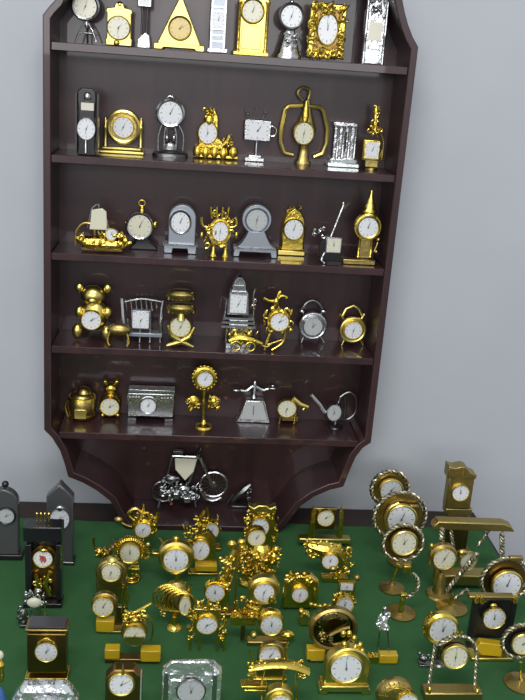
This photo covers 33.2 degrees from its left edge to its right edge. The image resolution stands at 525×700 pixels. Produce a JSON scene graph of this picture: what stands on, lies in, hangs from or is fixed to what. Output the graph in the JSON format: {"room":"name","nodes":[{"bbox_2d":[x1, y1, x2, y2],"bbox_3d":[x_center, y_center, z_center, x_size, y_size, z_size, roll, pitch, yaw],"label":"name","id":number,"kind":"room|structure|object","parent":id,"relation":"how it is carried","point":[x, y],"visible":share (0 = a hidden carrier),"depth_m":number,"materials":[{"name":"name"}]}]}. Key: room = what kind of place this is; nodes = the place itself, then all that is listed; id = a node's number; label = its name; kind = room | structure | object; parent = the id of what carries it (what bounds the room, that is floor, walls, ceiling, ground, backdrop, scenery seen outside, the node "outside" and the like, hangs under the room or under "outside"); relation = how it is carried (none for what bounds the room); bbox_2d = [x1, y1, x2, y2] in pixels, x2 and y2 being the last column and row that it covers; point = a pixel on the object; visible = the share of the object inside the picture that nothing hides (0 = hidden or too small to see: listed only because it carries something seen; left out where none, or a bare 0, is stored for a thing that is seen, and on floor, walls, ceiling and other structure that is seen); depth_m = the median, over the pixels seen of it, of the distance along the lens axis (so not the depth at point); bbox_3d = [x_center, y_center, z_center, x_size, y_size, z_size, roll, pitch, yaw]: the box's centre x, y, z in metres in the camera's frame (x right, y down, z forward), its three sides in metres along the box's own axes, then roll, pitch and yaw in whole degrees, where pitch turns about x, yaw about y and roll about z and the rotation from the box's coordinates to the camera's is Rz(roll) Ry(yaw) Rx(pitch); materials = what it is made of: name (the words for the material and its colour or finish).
{"room":"shop","nodes":[
{"label":"shop","id":0,"kind":"room"},
{"bbox_2d":[0,0,524,593],"bbox_3d":[-0.102,-0.381,1.557,6.500,2.900,0.120,2,18,-5],"label":"wall","id":1,"kind":"structure","parent":0,"point":[451,387],"depth_m":1.60,"materials":[{"name":"paint"}]},
{"bbox_2d":[43,0,417,532],"bbox_3d":[-0.073,-0.163,1.512,0.583,1.014,0.104,2,18,-5],"label":"wall shelf","id":2,"kind":"object","parent":1,"relation":"attached to","point":[287,464],"visible":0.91,"depth_m":1.53,"materials":[{"name":"brown wood"}]},
{"bbox_2d":[64,386,95,420],"bbox_3d":[-0.327,0.095,1.593,0.051,0.061,0.053,17,22,34],"label":"clock","id":3,"kind":"object","parent":2,"relation":"on","point":[81,402],"visible":1,"depth_m":1.58,"materials":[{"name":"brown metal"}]},
{"bbox_2d":[71,0,99,43],"bbox_3d":[-0.277,-0.520,1.379,0.044,0.077,0.024,2,18,-5],"label":"desk clock","id":4,"kind":"object","parent":2,"relation":"on","point":[84,10],"visible":1,"depth_m":1.37,"materials":[{"name":"silver metal"}]},
{"bbox_2d":[75,87,99,155],"bbox_3d":[-0.278,-0.362,1.396,0.036,0.104,0.021,2,18,-5],"label":"mantel clock","id":5,"kind":"object","parent":2,"relation":"on","point":[86,99],"visible":1,"depth_m":1.39,"materials":[{"name":"grey metal"}]},
{"bbox_2d":[72,283,111,340],"bbox_3d":[-0.294,-0.066,1.521,0.069,0.100,0.036,2,18,-5],"label":"clock","id":6,"kind":"object","parent":2,"relation":"on","point":[93,314],"visible":0.98,"depth_m":1.51,"materials":[{"name":"gold metal"}]},
{"bbox_2d":[74,204,131,251],"bbox_3d":[-0.263,-0.201,1.454,0.095,0.080,0.032,2,18,-5],"label":"clock","id":7,"kind":"object","parent":2,"relation":"on","point":[107,241],"visible":1,"depth_m":1.45,"materials":[{"name":"gold metal"}]},
{"bbox_2d":[100,379,120,417],"bbox_3d":[-0.277,0.088,1.606,0.040,0.072,0.030,2,18,-5],"label":"clock","id":8,"kind":"object","parent":2,"relation":"on","point":[110,402],"visible":1,"depth_m":1.60,"materials":[{"name":"gold metal"}]},
{"bbox_2d":[107,323,130,346],"bbox_3d":[-0.246,-0.027,1.510,0.042,0.040,0.021,2,18,-5],"label":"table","id":9,"kind":"object","parent":2,"relation":"on","point":[115,329],"visible":1,"depth_m":1.50,"materials":[{"name":"gold metal"}]},
{"bbox_2d":[106,1,132,46],"bbox_3d":[-0.225,-0.512,1.382,0.042,0.067,0.019,2,18,-5],"label":"mantel clock","id":10,"kind":"object","parent":2,"relation":"on","point":[119,18],"visible":1,"depth_m":1.38,"materials":[{"name":"gold metal"}]},
{"bbox_2d":[99,109,143,154],"bbox_3d":[-0.233,-0.364,1.464,0.074,0.072,0.023,2,18,-5],"label":"clock","id":11,"kind":"object","parent":2,"relation":"on","point":[122,126],"visible":1,"depth_m":1.46,"materials":[{"name":"gold metal"}]},
{"bbox_2d":[125,199,157,249],"bbox_3d":[-0.206,-0.214,1.498,0.058,0.085,0.018,2,18,-5],"label":"clock","id":12,"kind":"object","parent":2,"relation":"on","point":[139,225],"visible":1,"depth_m":1.49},
{"bbox_2d":[120,298,164,342],"bbox_3d":[-0.209,-0.051,1.529,0.077,0.078,0.023,2,18,-5],"label":"clock","id":13,"kind":"object","parent":2,"relation":"on","point":[141,319],"visible":0.92,"depth_m":1.52,"materials":[{"name":"silver metal"}]},
{"bbox_2d":[137,0,151,47],"bbox_3d":[-0.186,-0.519,1.385,0.022,0.082,0.018,2,18,-5],"label":"desk clock","id":14,"kind":"object","parent":2,"relation":"on","point":[144,40],"visible":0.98,"depth_m":1.39,"materials":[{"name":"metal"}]},
{"bbox_2d":[127,385,174,421],"bbox_3d":[-0.204,0.098,1.607,0.086,0.062,0.027,2,18,-5],"label":"clock","id":15,"kind":"object","parent":2,"relation":"on","point":[142,400],"visible":1,"depth_m":1.60,"materials":[{"name":"silver metal"}]},
{"bbox_2d":[129,397,139,415],"bbox_3d":[-0.233,0.102,1.596,0.019,0.037,0.002,2,18,-5],"label":"grille","id":16,"kind":"object","parent":15,"relation":"attached to","point":[134,402],"depth_m":1.60,"materials":[{"name":"silver metal"}]},
{"bbox_2d":[161,398,171,416],"bbox_3d":[-0.175,0.105,1.601,0.019,0.037,0.002,2,18,-5],"label":"grille","id":17,"kind":"object","parent":15,"relation":"attached to","point":[166,403],"depth_m":1.60,"materials":[{"name":"silver metal"}]},
{"bbox_2d":[152,95,187,157],"bbox_3d":[-0.152,-0.372,1.463,0.060,0.099,0.033,2,18,-5],"label":"clock","id":18,"kind":"object","parent":2,"relation":"on","point":[170,113],"visible":1,"depth_m":1.45,"materials":[{"name":"white metal"}]},
{"bbox_2d":[154,0,203,51],"bbox_3d":[-0.130,-0.515,1.391,0.080,0.080,0.022,2,18,-5],"label":"clock","id":19,"kind":"object","parent":2,"relation":"on","point":[179,31],"visible":0.98,"depth_m":1.39,"materials":[{"name":"gold metal"}]},
{"bbox_2d":[163,203,197,253],"bbox_3d":[-0.138,-0.206,1.493,0.058,0.082,0.027,2,18,-5],"label":"mantel clock","id":20,"kind":"object","parent":2,"relation":"on","point":[182,217],"visible":1,"depth_m":1.49,"materials":[{"name":"grey metal"}]},
{"bbox_2d":[166,288,195,347],"bbox_3d":[-0.141,-0.053,1.509,0.052,0.104,0.031,2,18,-5],"label":"clock","id":21,"kind":"object","parent":2,"relation":"on","point":[179,329],"visible":1,"depth_m":1.50,"materials":[{"name":"gold metal"}]},
{"bbox_2d":[151,448,227,507],"bbox_3d":[-0.136,0.244,1.660,0.144,0.116,0.037,-1,19,-14],"label":"clock","id":22,"kind":"object","parent":2,"relation":"on","point":[186,466],"visible":1,"depth_m":1.66,"materials":[{"name":"silver metal"}]},
{"bbox_2d":[185,364,220,429],"bbox_3d":[-0.107,0.082,1.581,0.064,0.121,0.033,2,18,-5],"label":"clock","id":23,"kind":"object","parent":2,"relation":"on","point":[204,377],"visible":1,"depth_m":1.57,"materials":[{"name":"gold metal"}]},
{"bbox_2d":[193,107,237,159],"bbox_3d":[-0.077,-0.364,1.478,0.076,0.085,0.021,2,18,-5],"label":"clock","id":24,"kind":"object","parent":2,"relation":"on","point":[209,145],"visible":1,"depth_m":1.48,"materials":[{"name":"gold metal"}]},
{"bbox_2d":[207,0,226,53],"bbox_3d":[-0.070,-0.519,1.394,0.032,0.093,0.022,2,18,-5],"label":"clock","id":25,"kind":"object","parent":2,"relation":"on","point":[218,7],"visible":0.99,"depth_m":1.39,"materials":[{"name":"grey metal"}]},
{"bbox_2d":[200,207,237,257],"bbox_3d":[-0.073,-0.198,1.478,0.065,0.085,0.018,2,18,-5],"label":"mantel clock","id":26,"kind":"object","parent":2,"relation":"on","point":[219,230],"visible":1,"depth_m":1.47,"materials":[{"name":"gold metal"}]},
{"bbox_2d":[221,274,256,348],"bbox_3d":[-0.041,-0.067,1.532,0.060,0.129,0.027,2,18,-5],"label":"clock","id":27,"kind":"object","parent":2,"relation":"on","point":[236,315],"visible":0.94,"depth_m":1.52,"materials":[{"name":"silver metal"}]},
{"bbox_2d":[226,483,252,507],"bbox_3d":[-0.045,0.277,1.686,0.050,0.050,0.017,2,18,-5],"label":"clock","id":28,"kind":"object","parent":2,"relation":"on","point":[246,488],"visible":1,"depth_m":1.68,"materials":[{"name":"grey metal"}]},
{"bbox_2d":[228,329,272,351],"bbox_3d":[-0.021,-0.016,1.526,0.080,0.038,0.020,2,18,-5],"label":"carriage miniature","id":29,"kind":"object","parent":2,"relation":"on","point":[240,338],"visible":1,"depth_m":1.52,"materials":[{"name":"gold metal"}]},
{"bbox_2d":[232,0,270,56],"bbox_3d":[-0.016,-0.518,1.397,0.056,0.096,0.025,2,18,-5],"label":"mantel clock","id":30,"kind":"object","parent":2,"relation":"on","point":[253,15],"visible":0.99,"depth_m":1.39,"materials":[{"name":"gold metal"}]},
{"bbox_2d":[231,381,276,422],"bbox_3d":[-0.016,0.095,1.631,0.085,0.078,0.027,2,18,-5],"label":"clock","id":31,"kind":"object","parent":2,"relation":"on","point":[253,409],"visible":1,"depth_m":1.62,"materials":[{"name":"silver metal"}]},
{"bbox_2d":[233,204,276,257],"bbox_3d":[-0.011,-0.204,1.502,0.076,0.089,0.024,2,18,-5],"label":"clock","id":32,"kind":"object","parent":2,"relation":"on","point":[256,218],"visible":1,"depth_m":1.50,"materials":[{"name":"grey metal"}]},
{"bbox_2d":[243,107,276,161],"bbox_3d":[-0.004,-0.363,1.484,0.058,0.089,0.020,2,18,-5],"label":"desk clock","id":33,"kind":"object","parent":2,"relation":"on","point":[254,129],"visible":1,"depth_m":1.48,"materials":[{"name":"silver metal"}]},
{"bbox_2d":[263,290,293,350],"bbox_3d":[0.026,-0.049,1.522,0.057,0.110,0.018,2,18,-5],"label":"clock","id":34,"kind":"object","parent":2,"relation":"on","point":[278,319],"visible":1,"depth_m":1.52,"materials":[{"name":"gold metal"}]},
{"bbox_2d":[275,0,304,58],"bbox_3d":[0.044,-0.513,1.407,0.042,0.088,0.029,2,18,-5],"label":"desk clock","id":35,"kind":"object","parent":2,"relation":"on","point":[291,15],"visible":1,"depth_m":1.40,"materials":[{"name":"white metal"}]},
{"bbox_2d":[277,205,304,255],"bbox_3d":[0.052,-0.210,1.538,0.048,0.088,0.024,2,18,-5],"label":"mantel clock","id":36,"kind":"object","parent":2,"relation":"on","point":[293,224],"visible":1,"depth_m":1.53,"materials":[{"name":"gold metal"}]},
{"bbox_2d":[277,396,308,423],"bbox_3d":[0.055,0.111,1.630,0.059,0.058,0.020,2,18,-5],"label":"clock","id":37,"kind":"object","parent":2,"relation":"on","point":[286,408],"visible":1,"depth_m":1.62,"materials":[{"name":"gold metal"}]},
{"bbox_2d":[278,86,329,164],"bbox_3d":[0.072,-0.378,1.482,0.087,0.128,0.027,2,18,-5],"label":"clock","id":38,"kind":"object","parent":2,"relation":"on","point":[304,131],"visible":1,"depth_m":1.48,"materials":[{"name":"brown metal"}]},
{"bbox_2d":[298,299,326,342],"bbox_3d":[0.090,-0.051,1.584,0.054,0.083,0.018,2,18,-5],"label":"alarm clock","id":39,"kind":"object","parent":2,"relation":"on","point":[312,325],"visible":1,"depth_m":1.58,"materials":[{"name":"silver metal"}]},
{"bbox_2d":[306,0,349,60],"bbox_3d":[0.103,-0.511,1.407,0.067,0.092,0.020,2,18,-5],"label":"clock","id":40,"kind":"object","parent":2,"relation":"on","point":[327,22],"visible":1,"depth_m":1.41,"materials":[{"name":"gold metal"}]},
{"bbox_2d":[312,201,344,263],"bbox_3d":[0.110,-0.199,1.486,0.053,0.106,0.019,2,18,-5],"label":"clock","id":41,"kind":"object","parent":2,"relation":"on","point":[330,248],"visible":1,"depth_m":1.49,"materials":[{"name":"silver"}]},
{"bbox_2d":[310,391,357,429],"bbox_3d":[0.130,0.109,1.630,0.092,0.072,0.030,2,18,-5],"label":"clock","id":42,"kind":"object","parent":2,"relation":"on","point":[333,412],"visible":1,"depth_m":1.62,"materials":[{"name":"grey metal"}]},
{"bbox_2d":[326,121,358,167],"bbox_3d":[0.139,-0.350,1.498,0.054,0.074,0.025,2,18,-5],"label":"figurine","id":43,"kind":"object","parent":2,"relation":"on","point":[345,133],"visible":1,"depth_m":1.49,"materials":[{"name":"silver metal"}]},
{"bbox_2d":[339,304,366,344],"bbox_3d":[0.163,-0.044,1.590,0.051,0.078,0.018,2,18,-5],"label":"alarm clock","id":44,"kind":"object","parent":2,"relation":"on","point":[353,329],"visible":1,"depth_m":1.58,"materials":[{"name":"gold metal"}]},
{"bbox_2d":[341,190,380,264],"bbox_3d":[0.172,-0.209,1.498,0.064,0.126,0.022,2,18,-5],"label":"clock","id":45,"kind":"object","parent":2,"relation":"on","point":[367,226],"visible":1,"depth_m":1.49,"materials":[{"name":"gold metal"}]},
{"bbox_2d":[361,105,384,170],"bbox_3d":[0.188,-0.355,1.474,0.038,0.106,0.021,2,18,-5],"label":"clock","id":46,"kind":"object","parent":2,"relation":"on","point":[371,154],"visible":1,"depth_m":1.47,"materials":[{"name":"gold metal"}]},
{"bbox_2d":[361,0,389,64],"bbox_3d":[0.181,-0.516,1.414,0.039,0.109,0.021,2,18,-5],"label":"clock","id":47,"kind":"object","parent":2,"relation":"on","point":[376,15],"visible":1,"depth_m":1.41,"materials":[{"name":"silver metal"}]},
{"bbox_3d":[-0.072,1.578,0.398,6.500,0.100,3.305,2,18,-5],"label":"floor","id":48,"kind":"structure","parent":0,"visible":0},
{"bbox_2d":[20,502,524,597],"bbox_3d":[-0.348,0.791,1.383,1.572,0.750,0.904,2,18,-5],"label":"display table","id":49,"kind":"object","parent":48,"relation":"on","point":[83,511],"visible":0.16,"depth_m":1.68,"materials":[{"name":"brown wood"}]},
{"bbox_2d":[0,518,524,699],"bbox_3d":[-0.324,0.443,1.237,1.564,0.003,0.833,2,18,-5],"label":"cloth","id":50,"kind":"object","parent":49,"relation":"on","point":[86,646],"visible":0.35,"depth_m":1.37,"materials":[{"name":"green fabric"}]},
{"bbox_2d":[0,650,6,699],"bbox_3d":[-0.341,0.423,1.109,0.048,0.110,0.029,2,18,-5],"label":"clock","id":51,"kind":"object","parent":50,"relation":"on","point":[2,663],"visible":1,"depth_m":1.10,"materials":[{"name":"blue"}]},
{"bbox_2d":[0,480,24,560],"bbox_3d":[-0.432,0.283,1.470,0.061,0.142,0.025,2,18,-5],"label":"clock","id":52,"kind":"object","parent":50,"relation":"on","point":[10,549],"visible":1,"depth_m":1.47,"materials":[{"name":"grey metal"}]},
{"bbox_2d":[16,588,46,627],"bbox_3d":[-0.341,0.384,1.308,0.051,0.061,0.022,2,18,-5],"label":"clock","id":53,"kind":"object","parent":50,"relation":"on","point":[35,604],"visible":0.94,"depth_m":1.30,"materials":[{"name":"silver metal"}]},
{"bbox_2d":[23,513,63,607],"bbox_3d":[-0.336,0.320,1.350,0.059,0.158,0.028,2,18,-5],"label":"clock","id":54,"kind":"object","parent":50,"relation":"on","point":[43,538],"visible":0.95,"depth_m":1.35,"materials":[{"name":"black"}]},
{"bbox_2d":[12,679,78,699],"bbox_3d":[-0.271,0.449,1.098,0.081,0.078,0.030,2,18,-5],"label":"clock","id":55,"kind":"object","parent":50,"relation":"on","point":[29,689],"visible":1,"depth_m":1.08,"materials":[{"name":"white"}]},
{"bbox_2d":[25,616,69,678],"bbox_3d":[-0.294,0.409,1.202,0.058,0.086,0.031,2,18,-5],"label":"clock","id":56,"kind":"object","parent":50,"relation":"on","point":[47,636],"visible":0.98,"depth_m":1.19,"materials":[{"name":"brown metal"}]},
{"bbox_2d":[46,480,75,565],"bbox_3d":[-0.336,0.287,1.465,0.047,0.150,0.027,2,18,-5],"label":"clock","id":57,"kind":"object","parent":50,"relation":"on","point":[60,500],"visible":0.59,"depth_m":1.45,"materials":[{"name":"grey metal"}]},
{"bbox_2d":[91,590,129,633],"bbox_3d":[-0.226,0.388,1.309,0.057,0.070,0.017,2,18,-5],"label":"clock","id":58,"kind":"object","parent":50,"relation":"on","point":[104,603],"visible":0.96,"depth_m":1.30,"materials":[{"name":"brown metal"}]},
{"bbox_2d":[96,554,127,602],"bbox_3d":[-0.235,0.358,1.375,0.051,0.084,0.020,2,18,-5],"label":"clock","id":59,"kind":"object","parent":50,"relation":"on","point":[111,571],"visible":0.94,"depth_m":1.37,"materials":[{"name":"gold metal"}]},
{"bbox_2d":[92,535,146,583],"bbox_3d":[-0.234,0.337,1.437,0.088,0.086,0.029,2,18,-5],"label":"clock","id":60,"kind":"object","parent":50,"relation":"on","point":[130,553],"visible":0.97,"depth_m":1.43,"materials":[{"name":"gold metal"}]},
{"bbox_2d":[105,662,142,699],"bbox_3d":[-0.180,0.436,1.135,0.054,0.092,0.024,2,18,-5],"label":"clock","id":61,"kind":"object","parent":50,"relation":"on","point":[123,680],"visible":1,"depth_m":1.12,"materials":[{"name":"brown metal"}]},
{"bbox_2d":[105,602,160,662],"bbox_3d":[-0.182,0.398,1.242,0.079,0.098,0.018,2,18,-5],"label":"clock","id":62,"kind":"object","parent":50,"relation":"on","point":[134,629],"visible":1,"depth_m":1.24,"materials":[{"name":"brown metal"}]},
{"bbox_2d":[114,503,159,558],"bbox_3d":[-0.216,0.308,1.510,0.078,0.099,0.031,2,18,-5],"label":"clock","id":63,"kind":"object","parent":50,"relation":"on","point":[144,524],"visible":0.98,"depth_m":1.50,"materials":[{"name":"gold metal"}]},
{"bbox_2d":[152,535,194,586],"bbox_3d":[-0.145,0.342,1.430,0.069,0.092,0.033,2,18,-5],"label":"clock","id":64,"kind":"object","parent":50,"relation":"on","point":[176,555],"visible":0.96,"depth_m":1.42,"materials":[{"name":"gold metal"}]},
{"bbox_2d":[152,581,194,631],"bbox_3d":[-0.134,0.385,1.326,0.065,0.078,0.027,2,18,-5],"label":"clock","id":65,"kind":"object","parent":50,"relation":"on","point":[177,600],"visible":0.97,"depth_m":1.32,"materials":[{"name":"gold metal"}]},
{"bbox_2d":[162,659,221,699],"bbox_3d":[-0.092,0.438,1.141,0.078,0.097,0.028,2,18,-5],"label":"clock","id":66,"kind":"object","parent":50,"relation":"on","point":[182,679],"visible":1,"depth_m":1.12,"materials":[{"name":"clear glass"}]},
{"bbox_2d":[182,524,217,575],"bbox_3d":[-0.104,0.332,1.470,0.063,0.093,0.018,2,18,-5],"label":"clock","id":67,"kind":"object","parent":50,"relation":"on","point":[203,543],"visible":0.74,"depth_m":1.47,"materials":[{"name":"gold metal"}]},
{"bbox_2d":[186,598,227,650],"bbox_3d":[-0.081,0.397,1.277,0.061,0.091,0.018,2,18,-5],"label":"clock","id":68,"kind":"object","parent":50,"relation":"on","point":[206,618],"visible":1,"depth_m":1.27,"materials":[{"name":"gold metal"}]},
{"bbox_2d":[193,507,221,550],"bbox_3d":[-0.097,0.314,1.546,0.052,0.081,0.021,2,18,-5],"label":"clock","id":69,"kind":"object","parent":50,"relation":"on","point":[212,524],"visible":0.7,"depth_m":1.54,"materials":[{"name":"gold metal"}]},
{"bbox_2d":[204,538,245,617],"bbox_3d":[-0.059,0.350,1.357,0.060,0.134,0.023,2,18,-5],"label":"clock","id":70,"kind":"object","parent":50,"relation":"on","point":[215,589],"visible":0.95,"depth_m":1.35,"materials":[{"name":"gold metal"}]},
{"bbox_2d":[233,572,279,619],"bbox_3d":[-0.009,0.382,1.364,0.072,0.077,0.023,2,18,-5],"label":"clock","id":71,"kind":"object","parent":50,"relation":"on","point":[260,586],"visible":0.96,"depth_m":1.35,"materials":[{"name":"gold metal"}]},
{"bbox_2d":[235,525,282,588],"bbox_3d":[-0.007,0.339,1.444,0.078,0.109,0.042,2,18,-5],"label":"clock","id":72,"kind":"object","parent":50,"relation":"on","point":[260,558],"visible":0.76,"depth_m":1.44,"materials":[{"name":"gold metal"}]},
{"bbox_2d":[243,501,278,549],"bbox_3d":[-0.004,0.312,1.549,0.064,0.095,0.022,2,18,-5],"label":"clock","id":73,"kind":"object","parent":50,"relation":"on","point":[263,513],"visible":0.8,"depth_m":1.54,"materials":[{"name":"gold metal"}]},
{"bbox_2d":[230,595,294,645],"bbox_3d":[0.002,0.399,1.302,0.099,0.083,0.020,2,18,-5],"label":"clock","id":74,"kind":"object","parent":50,"relation":"on","point":[270,620],"visible":1,"depth_m":1.30,"materials":[{"name":"gold metal"}]},
{"bbox_2d":[249,640,288,681],"bbox_3d":[0.008,0.435,1.230,0.057,0.062,0.018,2,18,-5],"label":"mantel clock","id":75,"kind":"object","parent":50,"relation":"on","point":[271,649],"visible":0.77,"depth_m":1.23,"materials":[{"name":"gold metal"}]},
{"bbox_2d":[240,657,309,699],"bbox_3d":[0.015,0.443,1.161,0.088,0.088,0.029,2,18,-5],"label":"clock","id":76,"kind":"object","parent":50,"relation":"on","point":[277,690],"visible":1,"depth_m":1.16,"materials":[{"name":"gold metal"}]},
{"bbox_2d":[240,679,266,691],"bbox_3d":[-0.012,0.444,1.163,0.035,0.010,0.015,2,18,-5],"label":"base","id":77,"kind":"object","parent":76,"relation":"on","point":[249,685],"depth_m":1.16,"materials":[{"name":"gold metal"}]},
{"bbox_2d":[281,571,318,611],"bbox_3d":[0.061,0.379,1.394,0.057,0.073,0.020,2,18,-5],"label":"clock","id":78,"kind":"object","parent":50,"relation":"on","point":[300,589],"visible":0.98,"depth_m":1.39,"materials":[{"name":"gold metal"}]},
{"bbox_2d":[298,608,311,625],"bbox_3d":[0.066,0.413,1.362,0.023,0.028,0.014,2,18,-5],"label":"ornament","id":79,"kind":"object","parent":50,"relation":"on","point":[304,616],"visible":0.98,"depth_m":1.36,"materials":[{"name":"gold metal"}]},
{"bbox_2d":[298,505,350,543],"bbox_3d":[0.114,0.315,1.583,0.094,0.086,0.018,2,18,-5],"label":"clock","id":80,"kind":"object","parent":50,"relation":"on","point":[321,517],"visible":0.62,"depth_m":1.58,"materials":[{"name":"gold metal"}]},
{"bbox_2d":[303,539,354,581],"bbox_3d":[0.110,0.352,1.475,0.090,0.080,0.030,2,18,-5],"label":"clock","id":81,"kind":"object","parent":50,"relation":"on","point":[330,554],"visible":1,"depth_m":1.47,"materials":[{"name":"gold metal"}]},
{"bbox_2d":[305,605,357,662],"bbox_3d":[0.102,0.412,1.272,0.072,0.091,0.017,2,18,-5],"label":"clock","id":82,"kind":"object","parent":50,"relation":"on","point":[325,626],"visible":0.88,"depth_m":1.26,"materials":[{"name":"brown metal"}]},
{"bbox_2d":[314,613,352,644],"bbox_3d":[0.102,0.402,1.269,0.060,0.060,0.009,2,18,-5],"label":"mirror","id":83,"kind":"object","parent":82,"relation":"on","point":[328,627],"depth_m":1.26,"materials":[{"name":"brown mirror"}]},
{"bbox_2d":[309,591,353,610],"bbox_3d":[0.108,0.400,1.357,0.074,0.062,0.015,2,18,-5],"label":"clock","id":84,"kind":"object","parent":50,"relation":"on","point":[343,599],"visible":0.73,"depth_m":1.35,"materials":[{"name":"gold metal"}]},
{"bbox_2d":[317,630,369,694],"bbox_3d":[0.116,0.428,1.215,0.072,0.098,0.024,2,18,-5],"label":"mantel clock","id":85,"kind":"object","parent":50,"relation":"on","point":[346,666],"visible":1,"depth_m":1.21,"materials":[{"name":"gold metal"}]},
{"bbox_2d":[337,574,359,604],"bbox_3d":[0.137,0.386,1.424,0.039,0.051,0.020,2,18,-5],"label":"clock","id":86,"kind":"object","parent":50,"relation":"on","point":[346,586],"visible":0.46,"depth_m":1.42,"materials":[{"name":"gold metal"}]},
{"bbox_2d":[367,606,397,663],"bbox_3d":[0.178,0.413,1.278,0.045,0.094,0.014,2,18,-5],"label":"figurine","id":87,"kind":"object","parent":50,"relation":"on","point":[388,656],"visible":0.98,"depth_m":1.28,"materials":[{"name":"silver metal"}]},
{"bbox_2d":[369,469,409,532],"bbox_3d":[0.234,0.281,1.636,0.078,0.132,0.045,2,18,-5],"label":"clock","id":88,"kind":"object","parent":50,"relation":"on","point":[387,481],"visible":0.64,"depth_m":1.62,"materials":[{"name":"gold metal"}]},
{"bbox_2d":[375,676,417,699],"bbox_3d":[0.178,0.465,1.176,0.051,0.060,0.043,-5,20,-26],"label":"clock","id":89,"kind":"object","parent":50,"relation":"on","point":[395,687],"visible":1,"depth_m":1.17,"materials":[{"name":"brown metal"}]},
{"bbox_2d":[372,490,427,568],"bbox_3d":[0.237,0.309,1.536,0.099,0.142,0.042,2,18,-5],"label":"clock","id":90,"kind":"object","parent":50,"relation":"on","point":[396,507],"visible":0.71,"depth_m":1.52,"materials":[{"name":"gold metal"}]},
{"bbox_2d":[379,523,424,595],"bbox_3d":[0.229,0.343,1.458,0.068,0.124,0.044,10,19,19],"label":"clock","id":91,"kind":"object","parent":50,"relation":"on","point":[402,540],"visible":1,"depth_m":1.45,"materials":[{"name":"gold metal"}]},
{"bbox_2d":[386,572,419,621],"bbox_3d":[0.225,0.385,1.401,0.048,0.079,0.048,2,18,-5],"label":"stand","id":92,"kind":"object","parent":50,"relation":"on","point":[400,612],"visible":1,"depth_m":1.40,"materials":[{"name":"brown metal"}]},
{"bbox_2d":[417,651,431,666],"bbox_3d":[0.236,0.451,1.289,0.022,0.024,0.012,2,18,-5],"label":"ornament","id":93,"kind":"object","parent":50,"relation":"on","point":[423,658],"visible":0.97,"depth_m":1.29,"materials":[{"name":"grey metal"}]},
{"bbox_2d":[422,610,458,667],"bbox_3d":[0.258,0.418,1.287,0.054,0.091,0.026,2,18,-5],"label":"clock","id":94,"kind":"object","parent":50,"relation":"on","point":[437,625],"visible":0.84,"depth_m":1.27,"materials":[{"name":"gold metal"}]},
{"bbox_2d":[426,542,457,600],"bbox_3d":[0.296,0.362,1.456,0.043,0.098,0.044,18,23,37],"label":"clock","id":95,"kind":"object","parent":50,"relation":"on","point":[441,555],"visible":1,"depth_m":1.44,"materials":[{"name":"brown metal"}]},
{"bbox_2d":[420,632,482,699],"bbox_3d":[0.267,0.434,1.217,0.083,0.104,0.022,2,18,-5],"label":"clock","id":96,"kind":"object","parent":50,"relation":"on","point":[454,654],"visible":1,"depth_m":1.22,"materials":[{"name":"brown metal"}]},
{"bbox_2d":[435,588,468,617],"bbox_3d":[0.309,0.403,1.429,0.052,0.040,0.052,2,18,-5],"label":"stand","id":97,"kind":"object","parent":50,"relation":"on","point":[452,605],"visible":0.99,"depth_m":1.43,"materials":[{"name":"brown metal"}]},
{"bbox_2d":[442,461,476,554],"bbox_3d":[0.351,0.285,1.577,0.064,0.178,0.030,2,18,-5],"label":"clock","id":98,"kind":"object","parent":50,"relation":"on","point":[459,483],"visible":0.84,"depth_m":1.56,"materials":[{"name":"brown metal"}]},
{"bbox_2d":[443,476,473,507],"bbox_3d":[0.349,0.250,1.567,0.045,0.062,0.020,2,18,-5],"label":"hood","id":99,"kind":"object","parent":98,"relation":"attached to","point":[458,490],"depth_m":1.55,"materials":[{"name":"brown metal"}]},
{"bbox_2d":[431,516,513,591],"bbox_3d":[0.348,0.344,1.475,0.139,0.128,0.042,2,18,-5],"label":"clock","id":100,"kind":"object","parent":50,"relation":"on","point":[465,575],"visible":0.66,"depth_m":1.46,"materials":[{"name":"brown metal"}]},
{"bbox_2d":[465,592,517,661],"bbox_3d":[0.338,0.409,1.306,0.079,0.107,0.025,2,18,-5],"label":"clock","id":101,"kind":"object","parent":50,"relation":"on","point":[491,613],"visible":0.96,"depth_m":1.30,"materials":[{"name":"gold metal"}]},
{"bbox_2d":[479,555,524,600],"bbox_3d":[0.373,0.377,1.366,0.082,0.136,0.047,2,18,-5],"label":"clock","id":102,"kind":"object","parent":50,"relation":"on","point":[506,574],"visible":0.63,"depth_m":1.35,"materials":[{"name":"gold metal"}]},
{"bbox_2d":[500,622,524,694],"bbox_3d":[0.370,0.431,1.254,0.060,0.103,0.048,13,20,26],"label":"clock","id":103,"kind":"object","parent":50,"relation":"on","point":[512,643],"visible":1,"depth_m":1.24,"materials":[{"name":"gold"}]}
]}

